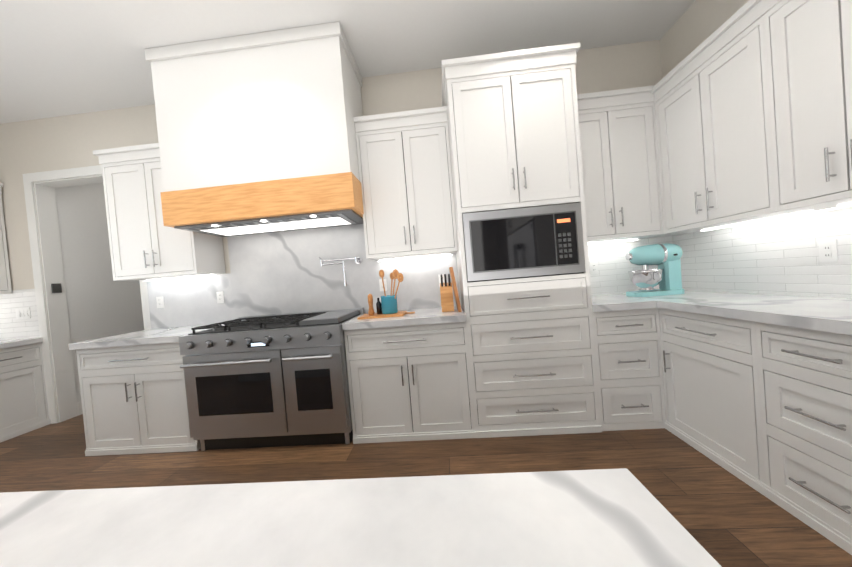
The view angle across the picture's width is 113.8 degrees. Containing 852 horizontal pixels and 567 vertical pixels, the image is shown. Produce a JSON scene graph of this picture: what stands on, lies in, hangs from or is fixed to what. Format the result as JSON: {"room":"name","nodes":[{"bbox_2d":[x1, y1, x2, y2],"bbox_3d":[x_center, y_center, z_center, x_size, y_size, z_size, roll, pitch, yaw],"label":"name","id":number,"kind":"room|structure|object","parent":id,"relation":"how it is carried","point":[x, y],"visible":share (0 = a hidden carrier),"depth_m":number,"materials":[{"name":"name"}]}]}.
{"room":"kitchen","nodes":[
{"label":"kitchen","id":0,"kind":"room"},
{"bbox_2d":[0,40,672,418],"bbox_3d":[-1.155,-0.342,2.802,7.120,3.170,0.158,-5,1,3],"label":"wall","id":1,"kind":"structure","parent":0,"point":[100,302],"depth_m":2.83,"materials":[{"name":"paint"}]},
{"bbox_2d":[0,187,11,293],"bbox_3d":[-4.586,-0.428,2.428,0.328,1.115,0.977,-5,1,3],"label":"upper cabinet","id":2,"kind":"object","parent":1,"relation":"attached to","point":[5,281],"depth_m":2.88,"materials":[{"name":"wood"}]},
{"bbox_2d":[15,307,30,318],"bbox_3d":[-4.231,0.314,2.913,0.162,0.115,0.010,-5,1,3],"label":"light switch","id":3,"kind":"object","parent":1,"relation":"attached to","point":[23,313],"visible":1,"depth_m":2.91,"materials":[{"name":"white plastic"}]},
{"bbox_2d":[51,283,61,292],"bbox_3d":[-3.968,0.051,2.981,0.014,0.100,0.070,-5,1,3],"label":"switch","id":4,"kind":"object","parent":1,"relation":"attached to","point":[56,288],"visible":1,"depth_m":2.98,"materials":[{"name":"grey plastic"}]},
{"bbox_2d":[77,401,82,414],"bbox_3d":[-3.834,1.384,3.581,0.016,0.140,1.005,-5,1,3],"label":"baseboard","id":5,"kind":"structure","parent":1,"relation":"attached to","point":[80,411],"depth_m":3.08,"materials":[{"name":"white wood"}]},
{"bbox_2d":[22,165,150,423],"bbox_3d":[-3.442,0.119,2.942,1.260,2.620,0.168,-5,1,3],"label":"door frame","id":6,"kind":"structure","parent":1,"relation":"attached to","point":[51,270],"depth_m":2.92,"materials":[{"name":"white wood"}]},
{"bbox_2d":[156,296,163,307],"bbox_3d":[-2.681,0.189,2.797,0.070,0.115,0.008,-5,1,3],"label":"electrical outlet","id":7,"kind":"object","parent":1,"relation":"attached to","point":[160,302],"visible":1,"depth_m":2.79,"materials":[{"name":"white plastic"}]},
{"bbox_2d":[96,148,227,280],"bbox_3d":[-2.456,-0.619,2.627,0.798,1.120,0.326,-5,1,3],"label":"upper cabinet","id":8,"kind":"object","parent":1,"relation":"attached to","point":[140,249],"depth_m":2.48,"materials":[{"name":"wood"}]},
{"bbox_2d":[216,291,224,302],"bbox_3d":[-2.044,0.138,2.758,0.070,0.115,0.008,-5,1,3],"label":"electrical outlet","id":9,"kind":"object","parent":1,"relation":"attached to","point":[220,297],"visible":1,"depth_m":2.76,"materials":[{"name":"white plastic"}]},
{"bbox_2d":[145,22,367,235],"bbox_3d":[-1.350,-1.213,2.425,1.544,1.381,0.574,-5,1,3],"label":"range hood","id":10,"kind":"object","parent":1,"relation":"attached to","point":[258,136],"depth_m":2.15,"materials":[{"name":"paint"}]},
{"bbox_2d":[379,279,386,290],"bbox_3d":[-0.411,0.016,2.659,0.070,0.115,0.008,-5,1,3],"label":"electrical outlet","id":11,"kind":"object","parent":1,"relation":"attached to","point":[381,284],"visible":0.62,"depth_m":2.66,"materials":[{"name":"white plastic"}]},
{"bbox_2d":[356,112,455,263],"bbox_3d":[-0.158,-0.815,2.488,0.776,1.140,0.326,-5,1,3],"label":"upper cabinet","id":12,"kind":"object","parent":1,"relation":"attached to","point":[404,172],"depth_m":2.33,"materials":[{"name":"wood"}]},
{"bbox_2d":[438,274,444,286],"bbox_3d":[0.156,-0.030,2.625,0.070,0.115,0.008,-5,1,3],"label":"electrical outlet","id":13,"kind":"object","parent":1,"relation":"attached to","point":[439,276],"visible":0.52,"depth_m":2.62,"materials":[{"name":"white plastic"}]},
{"bbox_2d":[589,262,597,274],"bbox_3d":[1.550,-0.143,2.563,0.070,0.115,0.008,-5,1,3],"label":"electrical outlet","id":14,"kind":"object","parent":1,"relation":"attached to","point":[593,267],"visible":1,"depth_m":2.56,"materials":[{"name":"white plastic"}]},
{"bbox_2d":[584,88,663,243],"bbox_3d":[1.503,-0.929,2.375,0.752,1.120,0.351,-5,1,3],"label":"upper cabinet","id":15,"kind":"object","parent":1,"relation":"attached to","point":[620,127],"depth_m":2.22,"materials":[{"name":"wood"}]},
{"bbox_2d":[0,0,695,123],"bbox_3d":[-1.623,-2.200,-1.186,7.270,0.750,10.450,-5,1,3],"label":"ceiling","id":16,"kind":"structure","parent":0,"point":[63,57],"depth_m":2.17,"materials":[{"name":"white paint"}]},
{"bbox_2d":[0,414,851,566],"bbox_3d":[-1.330,1.382,-1.123,7.270,0.100,10.450,-5,1,3],"label":"floor","id":17,"kind":"structure","parent":0,"point":[722,516],"depth_m":1.81,"materials":[{"name":"brown wood"}]},
{"bbox_2d":[0,343,50,442],"bbox_3d":[-4.309,1.075,2.641,0.612,0.865,0.592,-5,1,3],"label":"base cabinet","id":18,"kind":"object","parent":17,"relation":"on","point":[23,403],"depth_m":2.75,"materials":[{"name":"white wood"}]},
{"bbox_2d":[0,337,42,350],"bbox_3d":[-4.474,0.684,0.279,0.634,0.075,5.310,-5,1,3],"label":"countertop","id":19,"kind":"structure","parent":18,"relation":"on","point":[14,342],"depth_m":2.76,"materials":[{"name":"white stone"}]},
{"bbox_2d":[76,344,183,455],"bbox_3d":[-2.283,0.912,2.510,0.951,0.865,0.609,-5,1,3],"label":"base cabinet","id":20,"kind":"object","parent":17,"relation":"on","point":[128,395],"depth_m":2.21,"materials":[{"name":"wood"}]},
{"bbox_2d":[172,307,371,451],"bbox_3d":[-1.194,0.800,2.394,1.292,0.914,0.660,-5,1,3],"label":"range","id":21,"kind":"object","parent":17,"relation":"on","point":[245,383],"depth_m":2.07,"materials":[{"name":"metal"}]},
{"bbox_2d":[0,468,721,566],"bbox_3d":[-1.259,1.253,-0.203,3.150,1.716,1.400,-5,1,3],"label":"kitchen island","id":22,"kind":"object","parent":17,"relation":"on","point":[622,517],"visible":1,"depth_m":0.33,"materials":[{"name":"stone"}]},
{"bbox_2d":[348,324,471,443],"bbox_3d":[-0.110,0.736,2.378,0.921,0.865,0.609,-5,1,3],"label":"base cabinet","id":23,"kind":"object","parent":17,"relation":"on","point":[409,384],"depth_m":2.08,"materials":[{"name":"wood"}]},
{"bbox_2d":[68,304,463,349],"bbox_3d":[-1.257,0.343,2.424,3.142,0.105,0.634,-5,1,3],"label":"countertop","id":24,"kind":"structure","parent":23,"relation":"on","point":[421,315],"depth_m":2.19,"materials":[{"name":"white stone"}]},
{"bbox_2d":[357,311,414,319],"bbox_3d":[-0.317,0.261,2.319,0.450,0.016,0.230,-5,1,3],"label":"serving board","id":25,"kind":"object","parent":24,"relation":"on","point":[397,314],"visible":0.96,"depth_m":2.23,"materials":[{"name":"brown wood"}]},
{"bbox_2d":[379,269,403,313],"bbox_3d":[-0.281,0.060,2.341,0.220,0.374,0.167,-5,1,3],"label":"utensil crock","id":26,"kind":"object","parent":25,"relation":"on","point":[389,304],"visible":1,"depth_m":2.29,"materials":[{"name":"teal ceramic"}]},
{"bbox_2d":[440,274,453,311],"bbox_3d":[0.170,0.075,2.314,0.100,0.306,0.194,-5,1,3],"label":"knife block","id":27,"kind":"object","parent":24,"relation":"on","point":[446,294],"visible":1,"depth_m":2.25,"materials":[{"name":"brown wood"}]},
{"bbox_2d":[449,267,461,311],"bbox_3d":[0.241,0.044,2.307,0.068,0.360,0.260,-5,1,3],"label":"cutting board","id":28,"kind":"object","parent":24,"relation":"on","point":[455,290],"visible":0.93,"depth_m":2.18,"materials":[{"name":"brown wood"}]},
{"bbox_2d":[444,44,607,437],"bbox_3d":[0.720,-0.253,2.295,0.900,2.705,0.633,-5,1,3],"label":"tall cabinet","id":29,"kind":"object","parent":17,"relation":"on","point":[516,182],"depth_m":2.00,"materials":[{"name":"wood"}]},
{"bbox_2d":[596,304,663,430],"bbox_3d":[1.477,0.608,2.270,0.470,0.865,0.632,-5,1,3],"label":"base cabinet","id":30,"kind":"object","parent":17,"relation":"on","point":[629,337],"depth_m":1.98,"materials":[{"name":"wood"}]},
{"bbox_2d":[596,296,655,307],"bbox_3d":[1.417,0.154,2.262,0.422,0.050,0.634,-5,1,3],"label":"countertop","id":31,"kind":"structure","parent":30,"relation":"on","point":[601,301],"depth_m":1.96,"materials":[{"name":"white stone"}]},
{"bbox_2d":[656,304,771,500],"bbox_3d":[1.948,0.581,1.643,0.632,0.865,0.647,-5,1,3],"label":"base cabinet","id":32,"kind":"object","parent":17,"relation":"on","point":[712,364],"depth_m":1.57,"materials":[{"name":"wood"}]},
{"bbox_2d":[760,324,851,554],"bbox_3d":[1.928,0.592,1.121,0.610,0.865,0.488,-5,1,3],"label":"base cabinet","id":33,"kind":"object","parent":17,"relation":"on","point":[808,375],"depth_m":1.17,"materials":[{"name":"wood"}]},
{"bbox_2d":[612,290,851,335],"bbox_3d":[1.913,0.123,1.707,0.635,0.050,1.686,-5,1,3],"label":"countertop","id":34,"kind":"structure","parent":33,"relation":"on","point":[817,314],"depth_m":1.40,"materials":[{"name":"white stone"}]},
{"bbox_2d":[625,243,683,296],"bbox_3d":[1.867,-0.115,2.225,0.438,0.412,0.275,-5,1,3],"label":"stand mixer","id":35,"kind":"object","parent":34,"relation":"on","point":[666,274],"visible":1,"depth_m":2.19,"materials":[{"name":"teal metal"}]},
{"bbox_2d":[660,0,851,298],"bbox_3d":[2.019,-0.835,-1.886,0.158,3.800,9.120,-5,1,3],"label":"wall","id":36,"kind":"structure","parent":0,"point":[779,256],"depth_m":1.87,"materials":[{"name":"tile"}]},
{"bbox_2d":[652,85,692,237],"bbox_3d":[2.009,-0.980,2.344,0.344,1.140,0.351,-5,1,3],"label":"upper cabinet","id":37,"kind":"object","parent":36,"relation":"attached to","point":[654,86],"depth_m":2.40,"materials":[{"name":"wood"}]},
{"bbox_2d":[652,0,811,235],"bbox_3d":[1.980,-0.950,1.822,0.344,1.105,0.786,-5,1,3],"label":"upper cabinet","id":38,"kind":"object","parent":36,"relation":"attached to","point":[716,114],"depth_m":1.71,"materials":[{"name":"wood"}]},
{"bbox_2d":[768,0,851,215],"bbox_3d":[1.952,-0.937,1.193,0.326,1.105,0.561,-5,1,3],"label":"upper cabinet","id":39,"kind":"object","parent":36,"relation":"attached to","point":[812,39],"depth_m":1.30,"materials":[{"name":"wood"}]},
{"bbox_2d":[818,240,837,261],"bbox_3d":[2.194,-0.177,1.515,0.008,0.115,0.070,-5,1,3],"label":"electrical outlet","id":40,"kind":"object","parent":36,"relation":"attached to","point":[828,250],"visible":1,"depth_m":1.51,"materials":[{"name":"white plastic"}]}
]}

